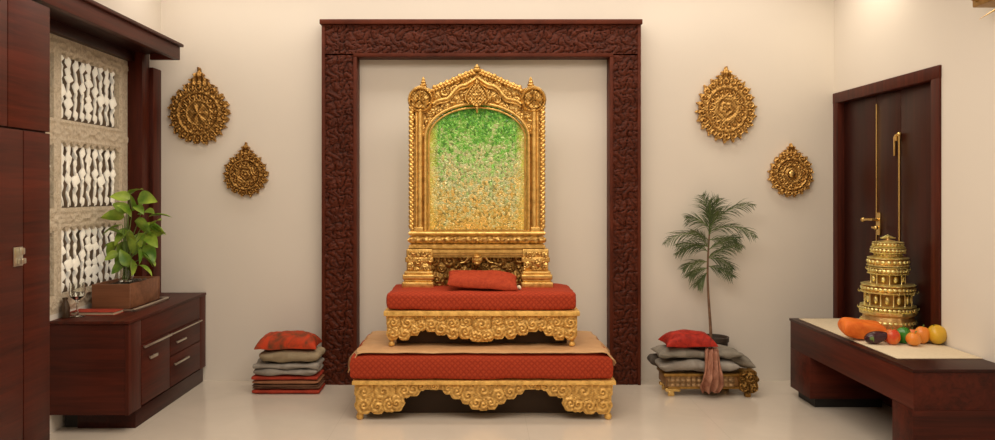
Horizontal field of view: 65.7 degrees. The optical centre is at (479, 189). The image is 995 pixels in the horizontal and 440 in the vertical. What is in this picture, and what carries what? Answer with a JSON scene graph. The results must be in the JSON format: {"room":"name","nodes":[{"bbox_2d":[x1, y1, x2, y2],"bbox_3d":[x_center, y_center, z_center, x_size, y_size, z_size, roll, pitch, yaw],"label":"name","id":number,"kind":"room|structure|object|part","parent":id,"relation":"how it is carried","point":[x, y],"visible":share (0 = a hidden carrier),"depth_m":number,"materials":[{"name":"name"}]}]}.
{"room":"prayer room","nodes":[
{"label":"prayer room","id":0,"kind":"room"},
{"bbox_2d":[50,34,127,432],"bbox_3d":[-2.450,-0.140,2.050,0.100,3.000,6.900,0,0,0],"label":"wall","id":1,"kind":"structure","parent":0,"point":[56,421],"depth_m":4.42,"materials":[{"name":"paint"}]},
{"bbox_2d":[45,33,127,314],"bbox_3d":[-2.431,-0.087,4.120,0.088,1.575,2.240,0,0,0],"label":"lattice screen","id":2,"kind":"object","parent":1,"relation":"in","point":[88,132],"depth_m":4.72,"materials":[{"name":"paint"}]},
{"bbox_3d":[-2.467,-0.087,4.120,0.015,1.575,2.240,0,0,0],"label":"backing panel","id":3,"kind":"part","parent":2,"relation":"part of","materials":[{"name":"white"}]},
{"bbox_2d":[50,18,133,60],"bbox_3d":[-2.375,-0.925,4.490,0.050,0.100,1.500,0,0,0],"label":"trim","id":4,"kind":"structure","parent":1,"relation":"attached to","point":[57,28],"depth_m":4.64,"materials":[{"name":"brown wood"}]},
{"bbox_2d":[32,0,183,59],"bbox_3d":[-2.229,-0.956,3.428,0.338,0.112,3.855,0,0,0],"label":"pelmet","id":5,"kind":"object","parent":1,"relation":"attached to","point":[92,17],"visible":0.94,"depth_m":4.48,"materials":[{"name":"brown wood"}]},
{"bbox_2d":[94,0,160,32],"bbox_3d":[-2.340,-1.328,2.050,0.120,0.624,6.900,0,0,0],"label":"wall","id":6,"kind":"structure","parent":1,"relation":"attached to","point":[147,13],"depth_m":5.17,"materials":[{"name":"paint"}]},
{"bbox_2d":[128,52,148,275],"bbox_3d":[-2.350,-0.130,5.300,0.100,1.740,0.120,0,0,0],"label":"trim","id":7,"kind":"structure","parent":1,"relation":"attached to","point":[138,69],"depth_m":5.24,"materials":[{"name":"brown wood"}]},
{"bbox_2d":[149,67,160,292],"bbox_3d":[-2.337,-0.058,5.433,0.125,1.595,0.135,0,0,0],"label":"trim","id":8,"kind":"structure","parent":1,"relation":"attached to","point":[154,74],"depth_m":5.40,"materials":[{"name":"brown wood"}]},
{"bbox_2d":[50,380,891,439],"bbox_3d":[0.115,1.410,2.050,5.230,0.100,7.100,0,0,0],"label":"floor","id":9,"kind":"structure","parent":0,"point":[213,409],"depth_m":4.56,"materials":[{"name":"beige tile"}]},
{"bbox_2d":[0,0,49,439],"bbox_3d":[-2.217,0.242,2.600,0.359,2.235,2.200,0,0,0],"label":"tall cabinet","id":10,"kind":"object","parent":9,"relation":"on","point":[24,24],"visible":1,"depth_m":3.49,"materials":[{"name":"brown wood"}]},
{"bbox_3d":[-2.077,-0.577,2.904,0.022,0.597,0.927,0,0,0],"label":"door","id":11,"kind":"part","parent":10,"relation":"part of","materials":[{"name":"brown wood"}]},
{"bbox_3d":[-2.077,0.505,3.016,0.022,1.550,0.932,0,0,0],"label":"door","id":12,"kind":"part","parent":10,"relation":"part of","materials":[{"name":"brown wood"}]},
{"bbox_3d":[-2.077,-0.577,3.537,0.022,0.597,0.327,0,0,0],"label":"door","id":13,"kind":"part","parent":10,"relation":"part of","materials":[{"name":"brown wood"}]},
{"bbox_3d":[-2.077,0.505,3.595,0.022,1.550,0.211,0,0,0],"label":"door","id":14,"kind":"part","parent":10,"relation":"part of","materials":[{"name":"brown wood"}]},
{"bbox_2d":[50,292,205,427],"bbox_3d":[-2.166,1.045,4.885,0.465,0.630,1.207,0,0,0],"label":"sideboard cabinet","id":15,"kind":"object","parent":9,"relation":"on","point":[121,370],"visible":0.97,"depth_m":4.39,"materials":[{"name":"brown wood"}]},
{"bbox_2d":[60,297,69,318],"bbox_3d":[-2.365,0.672,4.390,0.050,0.115,0.050,0,0,0],"label":"vase","id":16,"kind":"object","parent":15,"relation":"on","point":[65,307],"visible":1,"depth_m":4.37,"materials":[{"name":"brown ceramic"}]},
{"bbox_2d":[68,282,85,317],"bbox_3d":[-2.318,0.631,4.430,0.089,0.196,0.089,0,0,28],"label":"glass goblet","id":17,"kind":"object","parent":15,"relation":"on","point":[76,290],"visible":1,"depth_m":4.40,"materials":[{"name":"white"}]},
{"bbox_2d":[70,309,122,314],"bbox_3d":[-2.256,0.719,4.537,0.263,0.021,0.125,0,0,0],"label":"closed book","id":18,"kind":"object","parent":15,"relation":"on","point":[80,311],"visible":0.8,"depth_m":4.49,"materials":[{"name":"red paper"}]},
{"bbox_3d":[-2.132,1.310,4.931,0.331,0.100,1.073,0,0,0],"label":"rail","id":19,"kind":"part","parent":15,"relation":"part of","materials":[{"name":"brown wood"}]},
{"bbox_2d":[123,297,169,311],"bbox_3d":[-2.215,0.721,4.875,0.291,0.018,0.526,0,0,0],"label":"serving tray","id":20,"kind":"object","parent":15,"relation":"on","point":[161,299],"visible":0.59,"depth_m":4.81,"materials":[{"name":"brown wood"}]},
{"bbox_2d":[92,276,159,308],"bbox_3d":[-2.231,0.644,4.870,0.228,0.148,0.440,0,0,0],"label":"planter box","id":21,"kind":"object","parent":20,"relation":"on","point":[110,294],"visible":0.91,"depth_m":4.65,"materials":[{"name":"brown wood"}]},
{"bbox_2d":[101,189,170,281],"bbox_3d":[-2.161,0.281,4.820,0.429,0.583,0.243,0,0,0],"label":"plant","id":22,"kind":"object","parent":21,"relation":"on","point":[124,265],"visible":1,"depth_m":4.79,"materials":[{"name":"leaf"},{"name":"plant stem"}]},
{"bbox_3d":[-1.964,1.071,4.649,0.022,0.347,0.403,0,0,0],"label":"drawer","id":23,"kind":"part","parent":15,"relation":"part of","materials":[{"name":"brown wood"}]},
{"bbox_3d":[-1.944,0.908,4.649,0.022,0.012,0.393,0,0,0],"label":"handle","id":24,"kind":"part","parent":15,"relation":"part of","materials":[{"name":"silver metal"}]},
{"bbox_3d":[-1.965,0.822,4.910,0.020,0.144,0.925,0,0,0],"label":"rail","id":25,"kind":"part","parent":15,"relation":"part of","materials":[{"name":"brown wood"}]},
{"bbox_3d":[-1.944,1.110,5.015,0.022,0.012,0.230,0,0,0],"label":"handle","id":26,"kind":"part","parent":15,"relation":"part of","materials":[{"name":"silver metal"}]},
{"bbox_3d":[-1.964,0.974,5.113,0.022,0.152,0.518,0,0,0],"label":"drawer","id":27,"kind":"part","parent":15,"relation":"part of","materials":[{"name":"brown wood"}]},
{"bbox_3d":[-1.964,1.149,5.113,0.022,0.191,0.518,0,0,0],"label":"drawer","id":28,"kind":"part","parent":15,"relation":"part of","materials":[{"name":"brown wood"}]},
{"bbox_3d":[-1.944,0.908,5.113,0.022,0.008,0.510,0,0,0],"label":"handle","id":29,"kind":"part","parent":15,"relation":"part of","materials":[{"name":"silver metal"}]},
{"bbox_2d":[252,383,324,393],"bbox_3d":[-1.295,1.345,5.231,0.454,0.033,0.225,0,0,0],"label":"folded cloth","id":30,"kind":"object","parent":9,"relation":"on","point":[261,390],"visible":0.59,"depth_m":5.13,"materials":[{"name":"red fabric"}]},
{"bbox_2d":[252,378,324,388],"bbox_3d":[-1.295,1.311,5.231,0.454,0.032,0.223,0,0,0],"label":"folded cloth","id":31,"kind":"object","parent":30,"relation":"on","point":[255,385],"visible":0.56,"depth_m":5.13,"materials":[{"name":"brown fabric"}]},
{"bbox_2d":[252,374,324,383],"bbox_3d":[-1.298,1.282,5.230,0.446,0.028,0.225,0,0,0],"label":"folded cloth","id":32,"kind":"object","parent":31,"relation":"on","point":[295,381],"visible":0.56,"depth_m":5.12,"materials":[{"name":"brown fabric"}]},
{"bbox_2d":[251,369,323,379],"bbox_3d":[-1.300,1.253,5.230,0.448,0.030,0.226,0,0,0],"label":"folded cloth","id":33,"kind":"object","parent":32,"relation":"on","point":[317,375],"visible":0.64,"depth_m":5.12,"materials":[{"name":"red fabric"}]},
{"bbox_2d":[252,357,324,375],"bbox_3d":[-1.295,1.194,5.224,0.450,0.094,0.242,0,0,0],"label":"folded blanket","id":34,"kind":"object","parent":33,"relation":"on","point":[266,368],"visible":0.83,"depth_m":5.12,"materials":[{"name":"grey fabric"}]},
{"bbox_2d":[259,346,325,362],"bbox_3d":[-1.272,1.108,5.220,0.416,0.084,0.237,0,0,0],"label":"cushion","id":35,"kind":"object","parent":34,"relation":"on","point":[281,355],"visible":0.84,"depth_m":5.11,"materials":[{"name":"fabric"}]},
{"bbox_2d":[254,330,321,349],"bbox_3d":[-1.294,1.012,5.215,0.410,0.123,0.240,0,0,-2],"label":"patterned pillow","id":36,"kind":"object","parent":35,"relation":"on","point":[297,339],"visible":1,"depth_m":5.12,"materials":[{"name":"red fabric"}]},
{"bbox_2d":[319,19,642,384],"bbox_3d":[0.007,0.086,5.424,2.246,2.548,0.148,0,0,0],"label":"frame","id":37,"kind":"object","parent":9,"relation":"on","point":[345,42],"visible":1,"depth_m":5.37,"materials":[{"name":"brown wood"}]},
{"bbox_3d":[-0.983,0.209,5.427,0.203,2.301,0.118,0,0,0],"label":"post","id":38,"kind":"part","parent":37,"relation":"part of","materials":[{"name":"brown wood"}]},
{"bbox_3d":[0.007,-1.171,5.424,2.246,0.034,0.148,0,0,0],"label":"cornice","id":39,"kind":"part","parent":37,"relation":"part of","materials":[{"name":"brown wood"}]},
{"bbox_3d":[1.014,0.209,5.427,0.175,2.301,0.119,0,0,0],"label":"post","id":40,"kind":"part","parent":37,"relation":"part of","materials":[{"name":"brown wood"}]},
{"bbox_2d":[352,376,615,419],"bbox_3d":[0.024,1.242,4.894,1.555,0.236,0.733,0,0,0],"label":"platform","id":41,"kind":"object","parent":9,"relation":"on","point":[436,395],"visible":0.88,"depth_m":4.54,"materials":[{"name":"gold metal"}]},
{"bbox_2d":[348,331,615,378],"bbox_3d":[0.012,1.040,4.900,1.617,0.173,0.746,0,0,0],"label":"cushion","id":42,"kind":"object","parent":41,"relation":"on","point":[589,357],"visible":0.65,"depth_m":4.54,"materials":[{"name":"red fabric"}]},
{"bbox_2d":[384,307,579,345],"bbox_3d":[0.011,0.845,4.905,1.192,0.220,0.470,0,0,0],"label":"platform","id":43,"kind":"object","parent":42,"relation":"on","point":[409,325],"visible":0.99,"depth_m":4.69,"materials":[{"name":"gold metal"}]},
{"bbox_2d":[386,283,575,309],"bbox_3d":[0.009,0.678,4.916,1.166,0.120,0.484,0,0,0],"label":"seat cushion","id":44,"kind":"object","parent":43,"relation":"on","point":[561,296],"visible":0.91,"depth_m":4.68,"materials":[{"name":"red fabric"}]},
{"bbox_2d":[402,64,552,287],"bbox_3d":[-0.016,-0.094,5.000,0.966,1.442,0.180,0,0,0],"label":"shrine","id":45,"kind":"object","parent":44,"relation":"on","point":[477,178],"visible":0.98,"depth_m":4.98,"materials":[{"name":"gold metal"}]},
{"bbox_3d":[-0.397,0.503,4.995,0.205,0.247,0.170,0,0,0],"label":"leg","id":46,"kind":"part","parent":45,"relation":"part of","materials":[{"name":"gold metal"}]},
{"bbox_3d":[-0.019,-0.641,4.964,0.582,0.192,0.025,0,0,0],"label":"wave moulding","id":47,"kind":"part","parent":45,"relation":"part of","materials":[{"name":"gold metal"}]},
{"bbox_3d":[-0.019,0.277,5.014,0.881,0.032,0.152,0,0,0],"label":"sill","id":48,"kind":"part","parent":45,"relation":"part of","materials":[{"name":"gold metal"}]},
{"bbox_2d":[464,78,489,112],"bbox_3d":[-0.019,-0.610,4.963,0.168,0.230,0.086,0,0,0],"label":"pendant","id":49,"kind":"object","parent":45,"relation":"attached to","point":[476,90],"depth_m":4.95,"materials":[{"name":"gold metal"}]},
{"bbox_3d":[-0.019,-0.151,5.010,0.660,0.817,0.010,0,0,0],"label":"mosaic pane","id":50,"kind":"part","parent":45,"relation":"part of","materials":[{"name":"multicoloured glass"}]},
{"bbox_3d":[-0.019,-0.255,5.005,0.866,1.042,0.071,0,0,0],"label":"frame","id":51,"kind":"part","parent":45,"relation":"part of","materials":[{"name":"gold metal"}]},
{"bbox_3d":[-0.019,-0.154,4.978,0.693,0.836,0.022,0,0,0],"label":"arch moulding","id":52,"kind":"part","parent":45,"relation":"part of","materials":[{"name":"gold metal"}]},
{"bbox_3d":[0.364,0.503,4.995,0.205,0.247,0.170,0,0,0],"label":"leg","id":53,"kind":"part","parent":45,"relation":"part of","materials":[{"name":"gold metal"}]},
{"bbox_2d":[447,270,520,290],"bbox_3d":[0.027,0.562,4.800,0.460,0.114,0.170,0,0,2],"label":"pillow","id":54,"kind":"object","parent":44,"relation":"on","point":[479,279],"visible":1,"depth_m":4.74,"materials":[{"name":"fabric"}]},
{"bbox_3d":[0.011,0.750,4.905,1.192,0.030,0.470,0,0,0],"label":"rail","id":55,"kind":"part","parent":43,"relation":"part of","materials":[{"name":"gold metal"}]},
{"bbox_3d":[0.024,1.136,4.894,1.555,0.024,0.733,0,0,0],"label":"rail","id":56,"kind":"part","parent":41,"relation":"part of","materials":[{"name":"gold metal"}]},
{"bbox_2d":[657,367,758,396],"bbox_3d":[1.516,1.270,5.147,0.615,0.179,0.256,0,0,0],"label":"stool","id":57,"kind":"object","parent":9,"relation":"on","point":[746,380],"visible":0.81,"depth_m":5.07,"materials":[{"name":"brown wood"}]},
{"bbox_2d":[647,353,658,366],"bbox_3d":[1.235,1.160,5.260,0.170,0.090,0.100,0,0,0],"label":"cushion","id":58,"kind":"object","parent":57,"relation":"on","point":[651,358],"visible":0.44,"depth_m":5.22,"materials":[{"name":"grey fabric"}]},
{"bbox_3d":[1.272,1.333,5.085,0.100,0.055,0.030,0,0,0],"label":"leg","id":59,"kind":"part","parent":57,"relation":"part of","materials":[{"name":"gold metal"}]},
{"bbox_2d":[655,358,739,371],"bbox_3d":[1.439,1.158,5.145,0.528,0.092,0.240,0,0,0],"label":"cushion","id":60,"kind":"object","parent":57,"relation":"on","point":[670,364],"visible":0.73,"depth_m":5.04,"materials":[{"name":"fabric"}]},
{"bbox_2d":[651,344,744,358],"bbox_3d":[1.452,1.079,5.160,0.570,0.086,0.230,0,0,-2],"label":"cushion","id":61,"kind":"object","parent":60,"relation":"on","point":[726,352],"visible":0.85,"depth_m":5.06,"materials":[{"name":"fabric"}]},
{"bbox_2d":[658,329,717,347],"bbox_3d":[1.387,0.991,5.145,0.340,0.107,0.240,0,0,0],"label":"pillow","id":62,"kind":"object","parent":61,"relation":"on","point":[683,338],"visible":1,"depth_m":5.05,"materials":[{"name":"fabric"}]},
{"bbox_2d":[700,347,723,393],"bbox_3d":[1.508,1.181,5.044,0.158,0.296,0.154,0,0,0],"label":"scarf","id":63,"kind":"object","parent":61,"relation":"on","point":[713,379],"visible":0.98,"depth_m":5.00,"materials":[{"name":"pink fabric"}]},
{"bbox_3d":[1.472,1.258,5.168,0.526,0.102,0.215,0,0,0],"label":"gilt rail","id":64,"kind":"part","parent":57,"relation":"part of","materials":[{"name":"gold metal"}]},
{"bbox_3d":[1.456,1.260,5.069,0.440,0.066,0.019,0,0,0],"label":"fluted panel","id":65,"kind":"part","parent":57,"relation":"part of","materials":[{"name":"brown metal"}]},
{"bbox_2d":[730,356,755,367],"bbox_3d":[1.748,1.143,5.200,0.164,0.120,0.200,0,0,0],"label":"cushion","id":66,"kind":"object","parent":57,"relation":"on","point":[744,361],"visible":0.52,"depth_m":5.11,"materials":[{"name":"fabric"}]},
{"bbox_3d":[1.761,1.270,5.135,0.126,0.179,0.231,0,0,0],"label":"carved leg","id":67,"kind":"part","parent":57,"relation":"part of","materials":[{"name":"gold metal"}]},
{"bbox_2d":[663,191,758,345],"bbox_3d":[1.597,0.676,5.353,0.681,1.368,0.270,0,0,-5],"label":"potted palm","id":68,"kind":"object","parent":9,"relation":"on","point":[711,213],"visible":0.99,"depth_m":5.37,"materials":[{"name":"plant"}]},
{"bbox_2d":[707,334,728,345],"bbox_3d":[1.640,1.192,5.392,0.200,0.335,0.200,0,0,0],"label":"pot","id":69,"kind":"object","parent":68,"relation":"attached to","point":[720,339],"depth_m":5.34,"materials":[{"name":"ceramic"}]},
{"bbox_2d":[789,318,994,439],"bbox_3d":[2.287,1.104,4.370,0.480,0.512,1.460,0,0,0],"label":"table","id":70,"kind":"object","parent":9,"relation":"on","point":[929,399],"visible":0.88,"depth_m":3.79,"materials":[{"name":"brown wood"}]},
{"bbox_3d":[2.512,1.177,4.312,0.030,0.267,0.953,0,0,0],"label":"panel","id":71,"kind":"part","parent":70,"relation":"part of","materials":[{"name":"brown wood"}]},
{"bbox_2d":[799,318,982,358],"bbox_3d":[2.307,0.845,4.457,0.429,0.004,1.195,0,0,0],"label":"table runner","id":72,"kind":"object","parent":70,"relation":"on","point":[929,350],"visible":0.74,"depth_m":4.09,"materials":[{"name":"beige fabric"}]},
{"bbox_2d":[838,317,886,338],"bbox_3d":[2.161,0.784,4.345,0.236,0.116,0.120,0,0,7],"label":"papaya","id":73,"kind":"object","parent":72,"relation":"on","point":[851,327],"visible":0.71,"depth_m":4.30,"materials":[{"name":"orange food"}]},
{"bbox_2d":[864,331,886,343],"bbox_3d":[2.170,0.806,4.212,0.128,0.071,0.069,0,0,0],"label":"aubergine","id":74,"kind":"object","parent":72,"relation":"on","point":[874,337],"visible":1,"depth_m":4.19,"materials":[{"name":"purple food"}]},
{"bbox_2d":[857,235,919,329],"bbox_3d":[2.400,0.553,4.530,0.320,0.579,0.324,0,0,0],"label":"model","id":75,"kind":"object","parent":72,"relation":"on","point":[887,300],"visible":0.98,"depth_m":4.45},
{"bbox_2d":[885,327,900,344],"bbox_3d":[2.250,0.794,4.200,0.080,0.095,0.076,0,0,0],"label":"apple","id":76,"kind":"object","parent":72,"relation":"on","point":[893,336],"visible":0.97,"depth_m":4.17,"materials":[{"name":"red food"}]},
{"bbox_2d":[897,325,910,343],"bbox_3d":[2.329,0.792,4.235,0.072,0.100,0.070,0,0,-44],"label":"bell pepper","id":77,"kind":"object","parent":72,"relation":"on","point":[903,331],"visible":0.56,"depth_m":4.21,"materials":[{"name":"green food"}]},
{"bbox_2d":[905,331,921,345],"bbox_3d":[2.345,0.801,4.160,0.076,0.082,0.075,0,0,0],"label":"orange","id":78,"kind":"object","parent":72,"relation":"on","point":[914,339],"visible":1,"depth_m":4.14,"materials":[{"name":"orange food"}]},
{"bbox_2d":[914,325,929,343],"bbox_3d":[2.425,0.790,4.225,0.081,0.104,0.077,0,0,0],"label":"orange","id":79,"kind":"object","parent":72,"relation":"on","point":[923,331],"visible":0.8,"depth_m":4.20,"materials":[{"name":"orange food"}]},
{"bbox_2d":[928,325,946,343],"bbox_3d":[2.500,0.789,4.205,0.103,0.107,0.102,0,0,0],"label":"quince","id":80,"kind":"object","parent":72,"relation":"on","point":[938,334],"visible":0.98,"depth_m":4.17,"materials":[{"name":"yellow food"}]},
{"bbox_2d":[149,0,833,379],"bbox_3d":[0.115,-0.140,5.550,5.230,3.000,0.100,0,0,0],"label":"wall","id":81,"kind":"structure","parent":0,"point":[256,259],"depth_m":5.50,"materials":[{"name":"paint"}]},
{"bbox_2d":[167,67,230,144],"bbox_3d":[-1.998,-0.596,5.472,0.444,0.549,0.048,0,0,0],"label":"disc","id":82,"kind":"object","parent":81,"relation":"attached to","point":[198,113],"visible":1,"depth_m":5.46,"materials":[{"name":"brown metal"}]},
{"bbox_2d":[223,142,268,196],"bbox_3d":[-1.665,-0.145,5.472,0.324,0.389,0.049,0,0,0],"label":"disc","id":83,"kind":"object","parent":81,"relation":"attached to","point":[245,174],"visible":1,"depth_m":5.46,"materials":[{"name":"brown metal"}]},
{"bbox_2d":[695,66,756,143],"bbox_3d":[1.752,-0.605,5.471,0.440,0.546,0.050,0,0,0],"label":"disc","id":84,"kind":"object","parent":81,"relation":"attached to","point":[726,107],"visible":1,"depth_m":5.46,"materials":[{"name":"gold metal"}]},
{"bbox_2d":[767,143,813,196],"bbox_3d":[2.211,-0.141,5.469,0.324,0.383,0.054,0,0,0],"label":"disc","id":85,"kind":"object","parent":81,"relation":"attached to","point":[790,172],"visible":1,"depth_m":5.46,"materials":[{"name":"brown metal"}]},
{"bbox_2d":[834,0,994,362],"bbox_3d":[2.600,-0.140,2.050,0.140,3.000,6.900,0,0,0],"label":"wall","id":86,"kind":"structure","parent":0,"point":[875,40],"depth_m":4.11,"materials":[{"name":"paint"}]},
{"bbox_2d":[833,65,941,406],"bbox_3d":[2.561,0.337,4.858,0.118,2.047,1.276,0,0,0],"label":"door","id":87,"kind":"structure","parent":86,"relation":"in","point":[887,132],"depth_m":4.85,"materials":[{"name":"brown wood"}]},
{"bbox_3d":[2.534,0.217,4.979,0.064,0.145,0.194,0,0,0],"label":"handle","id":88,"kind":"part","parent":87,"relation":"part of","materials":[{"name":"gold metal"}]},
{"bbox_3d":[2.551,0.328,4.710,0.030,1.364,0.081,0,0,0],"label":"pull rod","id":89,"kind":"part","parent":87,"relation":"part of","materials":[{"name":"gold metal"}]},
{"bbox_2d":[972,0,994,18],"bbox_3d":[2.459,-0.947,3.600,0.140,0.247,0.320,0,0,0],"label":"wall sconce","id":90,"kind":"object","parent":86,"relation":"attached to","point":[976,3],"visible":1,"depth_m":3.70,"materials":[{"name":"gold metal"}]}
]}

